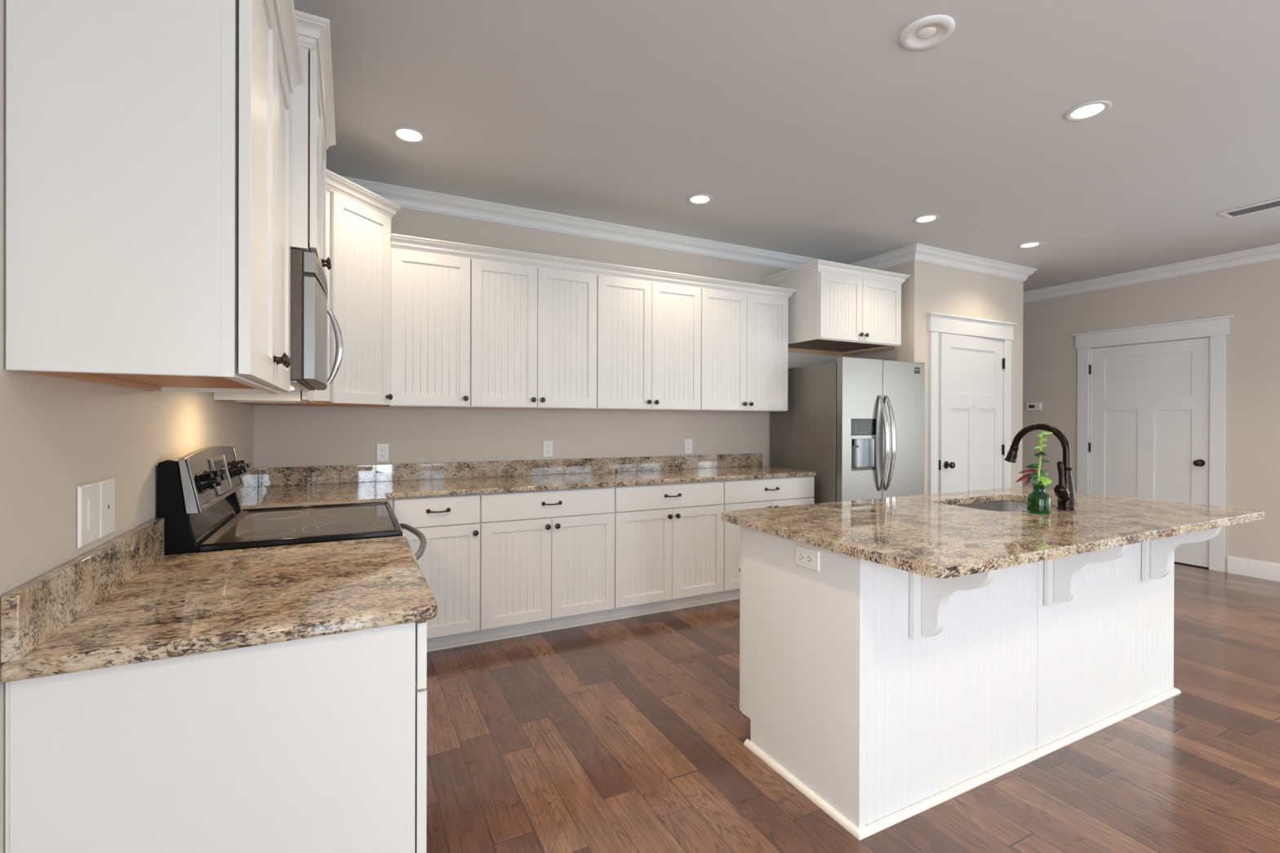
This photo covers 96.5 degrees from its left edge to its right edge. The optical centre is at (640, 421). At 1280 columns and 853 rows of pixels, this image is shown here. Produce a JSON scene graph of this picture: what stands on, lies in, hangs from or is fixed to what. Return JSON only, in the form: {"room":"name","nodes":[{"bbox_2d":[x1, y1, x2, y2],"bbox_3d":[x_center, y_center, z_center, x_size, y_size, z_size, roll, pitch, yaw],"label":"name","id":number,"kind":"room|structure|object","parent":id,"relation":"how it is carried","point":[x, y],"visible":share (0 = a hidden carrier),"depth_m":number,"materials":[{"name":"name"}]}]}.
{"room":"kitchen","nodes":[
{"label":"kitchen","id":0,"kind":"room"},
{"bbox_2d":[0,0,253,852],"bbox_3d":[-0.538,-0.075,-0.159,0.120,2.737,7.840,0,0,-27],"label":"wall","id":1,"kind":"structure","parent":0,"point":[58,435],"depth_m":1.11,"materials":[{"name":"paint"}]},
{"bbox_2d":[0,517,164,662],"bbox_3d":[-1.174,0.325,1.254,0.022,0.106,0.793,0,0,-27],"label":"backsplash","id":2,"kind":"structure","parent":1,"relation":"attached to","point":[34,611],"depth_m":1.08,"materials":[{"name":"stone"}]},
{"bbox_2d":[76,480,99,549],"bbox_3d":[-1.153,0.193,1.197,0.008,0.127,0.103,0,0,-27],"label":"wall plate","id":3,"kind":"object","parent":1,"relation":"attached to","point":[87,495],"visible":1,"depth_m":1.18,"materials":[{"name":"white plastic"}]},
{"bbox_2d":[98,477,115,539],"bbox_3d":[-1.198,0.193,1.283,0.007,0.127,0.088,0,0,-27],"label":"wall plate","id":4,"kind":"object","parent":1,"relation":"attached to","point":[107,486],"visible":1,"depth_m":1.28,"materials":[{"name":"white plastic"}]},
{"bbox_2d":[5,0,304,394],"bbox_3d":[-1.012,-0.570,1.312,0.360,0.974,0.840,0,0,-27],"label":"upper cabinet","id":5,"kind":"object","parent":1,"relation":"attached to","point":[148,142],"visible":1,"depth_m":0.99,"materials":[{"name":"paint"}]},
{"bbox_2d":[213,390,312,403],"bbox_3d":[-1.637,-0.575,2.544,0.360,0.974,0.395,0,0,-27],"label":"upper cabinet","id":6,"kind":"object","parent":1,"relation":"attached to","point":[291,397],"visible":0.16,"depth_m":2.39,"materials":[{"name":"paint"}]},
{"bbox_2d":[289,9,336,273],"bbox_3d":[-1.342,-0.886,2.042,0.430,0.694,0.876,0,0,-27],"label":"upper cabinet","id":7,"kind":"object","parent":1,"relation":"attached to","point":[313,126],"visible":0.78,"depth_m":1.78,"materials":[{"name":"paint"}]},
{"bbox_2d":[290,248,343,391],"bbox_3d":[-1.328,-0.328,2.051,0.462,0.414,0.757,0,0,-27],"label":"microwave","id":8,"kind":"object","parent":7,"relation":"attached to","point":[308,282],"visible":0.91,"depth_m":1.78,"materials":[{"name":"grey metal"}]},
{"bbox_2d":[340,175,1036,281],"bbox_3d":[1.863,-1.387,2.175,6.269,0.108,9.600,0,0,-27],"label":"trim","id":9,"kind":"structure","parent":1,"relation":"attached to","point":[410,198],"depth_m":4.33,"materials":[{"name":"paint"}]},
{"bbox_2d":[1022,243,1279,302],"bbox_3d":[2.297,-1.386,2.396,7.243,0.108,9.600,0,0,-27],"label":"trim","id":10,"kind":"structure","parent":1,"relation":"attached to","point":[1271,252],"depth_m":5.30,"materials":[{"name":"paint"}]},
{"bbox_2d":[253,208,848,467],"bbox_3d":[-0.154,-0.084,4.364,4.659,2.737,0.120,0,0,-27],"label":"wall","id":11,"kind":"structure","parent":0,"point":[285,436],"depth_m":3.94,"materials":[{"name":"paint"}]},
{"bbox_2d":[237,168,400,407],"bbox_3d":[-1.698,-0.663,3.091,0.746,1.147,0.746,0,0,-27],"label":"upper cabinet","id":12,"kind":"object","parent":11,"relation":"attached to","point":[360,222],"visible":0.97,"depth_m":3.04,"materials":[{"name":"paint"}]},
{"bbox_2d":[376,443,389,462],"bbox_3d":[-1.605,0.193,3.556,0.073,0.117,0.008,0,0,-27],"label":"outlet","id":13,"kind":"object","parent":11,"relation":"attached to","point":[382,449],"visible":1,"depth_m":3.55,"materials":[{"name":"white plastic"}]},
{"bbox_2d":[379,447,385,452],"bbox_3d":[-1.604,0.174,3.554,0.033,0.028,0.002,0,0,-27],"label":"socket","id":14,"kind":"object","parent":13,"relation":"attached to","point":[381,449],"depth_m":3.55,"materials":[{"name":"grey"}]},
{"bbox_2d":[379,453,385,457],"bbox_3d":[-1.604,0.213,3.554,0.033,0.028,0.002,0,0,-27],"label":"socket","id":15,"kind":"object","parent":13,"relation":"attached to","point":[381,455],"depth_m":3.55,"materials":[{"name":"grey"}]},
{"bbox_2d":[386,248,470,408],"bbox_3d":[-1.299,-0.539,3.501,0.449,0.899,0.376,0,0,-27],"label":"upper cabinet","id":16,"kind":"object","parent":11,"relation":"attached to","point":[430,293],"visible":0.98,"depth_m":3.36,"materials":[{"name":"paint"}]},
{"bbox_2d":[257,453,762,486],"bbox_3d":[-0.570,0.321,4.074,3.608,0.106,0.020,0,0,-27],"label":"backsplash","id":17,"kind":"structure","parent":11,"relation":"attached to","point":[307,475],"depth_m":3.82,"materials":[{"name":"stone"}]},
{"bbox_2d":[464,258,596,409],"bbox_3d":[-0.729,-0.538,3.790,0.828,0.899,0.376,0,0,-27],"label":"upper cabinet","id":18,"kind":"object","parent":11,"relation":"attached to","point":[533,330],"visible":1,"depth_m":3.63,"materials":[{"name":"paint"}]},
{"bbox_2d":[542,440,552,457],"bbox_3d":[-0.654,0.193,4.039,0.073,0.117,0.008,0,0,-27],"label":"outlet","id":19,"kind":"object","parent":11,"relation":"attached to","point":[547,445],"visible":1,"depth_m":4.04,"materials":[{"name":"white plastic"}]},
{"bbox_2d":[582,275,701,410],"bbox_3d":[0.010,-0.536,4.165,0.828,0.899,0.376,0,0,-27],"label":"upper cabinet","id":20,"kind":"object","parent":11,"relation":"attached to","point":[649,333],"visible":1,"depth_m":4.01,"materials":[{"name":"white wood"}]},
{"bbox_2d":[684,439,692,453],"bbox_3d":[0.384,0.197,4.566,0.073,0.117,0.008,0,0,-27],"label":"outlet","id":21,"kind":"object","parent":11,"relation":"attached to","point":[687,442],"visible":1,"depth_m":4.56,"materials":[{"name":"white plastic"}]},
{"bbox_2d":[697,288,788,411],"bbox_3d":[0.749,-0.535,4.540,0.828,0.899,0.376,0,0,-27],"label":"upper cabinet","id":22,"kind":"object","parent":11,"relation":"attached to","point":[744,336],"visible":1,"depth_m":4.39,"materials":[{"name":"white wood"}]},
{"bbox_2d":[391,233,797,299],"bbox_3d":[-0.162,-1.024,4.071,2.984,0.074,0.386,0,0,-27],"label":"crown molding","id":23,"kind":"structure","parent":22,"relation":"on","point":[398,242],"depth_m":3.75,"materials":[{"name":"paint"}]},
{"bbox_2d":[760,259,911,355],"bbox_3d":[1.643,-0.918,4.829,1.030,0.610,0.668,0,0,-27],"label":"upper cabinet","id":24,"kind":"object","parent":11,"relation":"attached to","point":[836,308],"visible":0.99,"depth_m":4.56,"materials":[{"name":"paint"}]},
{"bbox_2d":[293,0,1279,292],"bbox_3d":[2.297,-1.490,2.396,7.483,0.100,9.840,0,0,-27],"label":"ceiling","id":25,"kind":"structure","parent":0,"point":[809,126],"depth_m":2.70,"materials":[{"name":"paint"}]},
{"bbox_2d":[390,125,427,143],"bbox_3d":[-1.171,-1.450,2.892,0.174,0.005,0.174,0,0,-27],"label":"recessed light","id":26,"kind":"object","parent":25,"relation":"in","point":[404,134],"visible":1,"depth_m":2.89,"materials":[{"name":"paint"}]},
{"bbox_2d":[686,193,713,204],"bbox_3d":[0.387,-1.446,3.719,0.174,0.005,0.174,0,0,-27],"label":"recessed light","id":27,"kind":"object","parent":25,"relation":"in","point":[696,199],"visible":1,"depth_m":3.71,"materials":[{"name":"white"}]},
{"bbox_2d":[912,213,940,223],"bbox_3d":[2.034,-1.442,4.063,0.174,0.005,0.174,0,0,-27],"label":"recessed light","id":28,"kind":"object","parent":25,"relation":"in","point":[926,218],"visible":1,"depth_m":4.06,"materials":[{"name":"white"}]},
{"bbox_2d":[898,14,955,50],"bbox_3d":[1.060,-1.436,2.116,0.186,0.013,0.186,0,0,-27],"label":"recessed light","id":29,"kind":"object","parent":25,"relation":"in","point":[930,31],"visible":1,"depth_m":2.11,"materials":[{"name":"paint"}]},
{"bbox_2d":[1017,241,1042,248],"bbox_3d":[3.173,-1.439,4.656,0.174,0.005,0.174,0,0,-27],"label":"recessed light","id":30,"kind":"object","parent":25,"relation":"in","point":[1031,244],"visible":1,"depth_m":4.65,"materials":[{"name":"white"}]},
{"bbox_2d":[1064,100,1111,121],"bbox_3d":[2.072,-1.438,2.647,0.174,0.005,0.174,0,0,-27],"label":"recessed light","id":31,"kind":"object","parent":25,"relation":"in","point":[1091,109],"visible":1,"depth_m":2.64,"materials":[{"name":"white"}]},
{"bbox_2d":[1217,198,1279,218],"bbox_3d":[4.231,-1.431,3.630,0.190,0.010,0.770,0,0,-27],"label":"ceiling vent","id":32,"kind":"object","parent":25,"relation":"in","point":[1275,203],"visible":1,"depth_m":3.84,"materials":[{"name":"grey metal"}]},
{"bbox_2d":[426,561,1279,852],"bbox_3d":[2.288,1.347,2.402,7.483,0.100,9.840,0,0,-27],"label":"floor","id":33,"kind":"structure","parent":0,"point":[627,735],"depth_m":2.16,"materials":[{"name":"brown wood"}]},
{"bbox_2d":[4,620,426,852],"bbox_3d":[-0.892,0.850,1.407,0.665,0.878,0.780,0,0,-27],"label":"base cabinet","id":34,"kind":"object","parent":33,"relation":"on","point":[317,744],"visible":0.78,"depth_m":1.04,"materials":[{"name":"paint"}]},
{"bbox_2d":[0,517,437,682],"bbox_3d":[-0.891,0.342,1.396,0.655,0.138,0.800,0,0,-27],"label":"countertop","id":35,"kind":"structure","parent":34,"relation":"on","point":[122,602],"depth_m":1.17,"materials":[{"name":"stone"}]},
{"bbox_2d":[157,445,426,559],"bbox_3d":[-1.201,0.677,2.121,0.755,1.178,0.759,0,0,-27],"label":"range","id":36,"kind":"object","parent":33,"relation":"on","point":[197,502],"visible":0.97,"depth_m":1.88,"materials":[{"name":"black ceramic"}]},
{"bbox_2d":[199,501,401,552],"bbox_3d":[-1.209,0.374,2.116,0.547,0.032,0.758,0,0,-27],"label":"cooktop","id":37,"kind":"object","parent":36,"relation":"in","point":[249,528],"depth_m":2.00,"materials":[{"name":"black glass"}]},
{"bbox_2d":[399,523,426,559],"bbox_3d":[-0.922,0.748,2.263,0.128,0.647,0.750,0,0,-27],"label":"handle","id":38,"kind":"object","parent":36,"relation":"in","point":[420,535],"depth_m":2.25,"materials":[{"name":"silver metal"}]},
{"bbox_2d":[387,498,392,508],"bbox_3d":[-1.652,0.844,2.932,0.691,0.878,1.081,0,0,-27],"label":"base cabinet","id":39,"kind":"object","parent":33,"relation":"on","point":[390,500],"visible":0.07,"depth_m":3.02,"materials":[{"name":"paint"}]},
{"bbox_2d":[235,453,816,511],"bbox_3d":[-0.335,0.338,3.598,3.640,0.138,1.083,0,0,-27],"label":"countertop","id":40,"kind":"structure","parent":39,"relation":"on","point":[279,486],"depth_m":3.61,"materials":[{"name":"stone"}]},
{"bbox_2d":[392,493,479,652],"bbox_3d":[-1.238,0.844,3.383,0.453,0.878,0.653,0,0,-27],"label":"base cabinet","id":41,"kind":"object","parent":33,"relation":"on","point":[449,563],"visible":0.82,"depth_m":3.16,"materials":[{"name":"paint"}]},
{"bbox_2d":[476,486,614,643],"bbox_3d":[-0.664,0.845,3.674,0.832,0.878,0.653,0,0,-27],"label":"base cabinet","id":42,"kind":"object","parent":33,"relation":"on","point":[547,557],"visible":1,"depth_m":3.40,"materials":[{"name":"paint"}]},
{"bbox_2d":[608,480,724,621],"bbox_3d":[0.079,0.847,4.051,0.832,0.878,0.653,0,0,-27],"label":"base cabinet","id":43,"kind":"object","parent":33,"relation":"on","point":[669,538],"visible":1,"depth_m":3.78,"materials":[{"name":"paint"}]},
{"bbox_2d":[715,475,813,602],"bbox_3d":[0.822,0.849,4.428,0.832,0.878,0.653,0,0,-27],"label":"base cabinet","id":44,"kind":"object","parent":33,"relation":"on","point":[748,494],"visible":0.39,"depth_m":4.09,"materials":[{"name":"paint"}]},
{"bbox_2d":[770,356,924,503],"bbox_3d":[1.724,0.407,4.723,0.910,1.766,0.885,0,0,-27],"label":"refrigerator","id":45,"kind":"object","parent":33,"relation":"on","point":[857,424],"visible":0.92,"depth_m":4.39,"materials":[{"name":"metal"}]},
{"bbox_2d":[851,435,875,439],"bbox_3d":[1.672,0.116,4.311,0.260,0.030,0.039,0,0,-27],"label":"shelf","id":46,"kind":"object","parent":45,"relation":"attached to","point":[853,437],"depth_m":4.29,"materials":[{"name":"silver metal"}]},
{"bbox_2d":[738,525,1222,840],"bbox_3d":[1.532,0.856,2.443,2.141,0.878,0.900,0,0,-27],"label":"kitchen island","id":47,"kind":"object","parent":33,"relation":"on","point":[885,695],"visible":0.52,"depth_m":2.06,"materials":[{"name":"paint"}]},
{"bbox_2d":[795,544,819,572],"bbox_3d":[0.579,0.475,1.988,0.008,0.073,0.117,0,0,-27],"label":"outlet","id":48,"kind":"object","parent":47,"relation":"attached to","point":[806,557],"visible":1,"depth_m":1.98,"materials":[{"name":"white plastic"}]},
{"bbox_2d":[799,552,804,561],"bbox_3d":[0.568,0.475,2.004,0.002,0.033,0.028,0,0,-27],"label":"socket","id":49,"kind":"object","parent":48,"relation":"attached to","point":[802,555],"depth_m":2.00,"materials":[{"name":"grey plastic"}]},
{"bbox_2d":[807,554,813,564],"bbox_3d":[0.585,0.475,1.969,0.002,0.033,0.028,0,0,-27],"label":"socket","id":50,"kind":"object","parent":48,"relation":"attached to","point":[810,557],"depth_m":1.97,"materials":[{"name":"grey plastic"}]},
{"bbox_2d":[721,486,1265,578],"bbox_3d":[1.520,0.400,2.442,2.170,0.032,1.023,0,0,-27],"label":"island countertop","id":51,"kind":"structure","parent":47,"relation":"on","point":[929,535],"depth_m":2.11,"materials":[{"name":"stone"}]},
{"bbox_2d":[955,500,1056,511],"bbox_3d":[1.739,0.510,2.726,0.685,0.186,0.410,0,0,-27],"label":"sink","id":52,"kind":"object","parent":51,"relation":"in","point":[998,505],"visible":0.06,"depth_m":2.98,"materials":[{"name":"silver metal"}]},
{"bbox_2d":[1026,483,1051,514],"bbox_3d":[1.679,0.324,2.407,0.083,0.122,0.083,0,0,-27],"label":"glass vase","id":53,"kind":"object","parent":51,"relation":"on","point":[1038,502],"visible":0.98,"depth_m":2.38,"materials":[{"name":"green glass"}]},
{"bbox_2d":[1015,431,1053,484],"bbox_3d":[1.666,0.206,2.401,0.139,0.331,0.058,0,0,10],"label":"leafy cutting","id":54,"kind":"object","parent":53,"relation":"in","point":[1033,477],"visible":0.99,"depth_m":2.41,"materials":[{"name":"green plant"}]},
{"bbox_2d":[1004,423,1075,511],"bbox_3d":[1.794,0.197,2.593,0.120,0.376,0.297,0,0,-27],"label":"faucet","id":55,"kind":"object","parent":51,"relation":"on","point":[1064,491],"visible":1,"depth_m":2.49,"materials":[{"name":"brown metal"}]},
{"bbox_2d":[848,260,1023,494],"bbox_3d":[2.340,-0.081,6.290,1.531,2.737,2.704,0,0,-27],"label":"wall","id":56,"kind":"structure","parent":0,"point":[930,287],"depth_m":4.97,"materials":[{"name":"paint"}]},
{"bbox_2d":[926,311,1017,493],"bbox_3d":[2.939,0.188,5.084,1.217,2.210,0.230,0,0,-27],"label":"door","id":57,"kind":"structure","parent":56,"relation":"in","point":[971,357],"depth_m":5.04,"materials":[{"name":"paint"}]},
{"bbox_2d":[1022,258,1279,572],"bbox_3d":[5.575,-0.064,4.065,0.120,2.737,9.600,0,0,-27],"label":"wall","id":58,"kind":"structure","parent":0,"point":[1250,293],"depth_m":4.93,"materials":[{"name":"paint"}]},
{"bbox_2d":[1026,402,1041,410],"bbox_3d":[4.350,-0.166,6.316,0.026,0.086,0.152,0,0,-27],"label":"thermostat","id":59,"kind":"object","parent":58,"relation":"attached to","point":[1031,406],"visible":1,"depth_m":6.30,"materials":[{"name":"white plastic"}]},
{"bbox_2d":[1071,315,1233,572],"bbox_3d":[4.832,0.193,5.454,0.187,2.210,1.217,0,0,-27],"label":"door","id":60,"kind":"structure","parent":58,"relation":"in","point":[1151,411],"depth_m":5.36,"materials":[{"name":"paint"}]},
{"bbox_2d":[1226,555,1279,582],"bbox_3d":[6.372,1.239,2.340,0.016,0.144,5.792,0,0,-27],"label":"baseboard","id":61,"kind":"structure","parent":58,"relation":"attached to","point":[1238,566],"depth_m":4.77,"materials":[{"name":"paint"}]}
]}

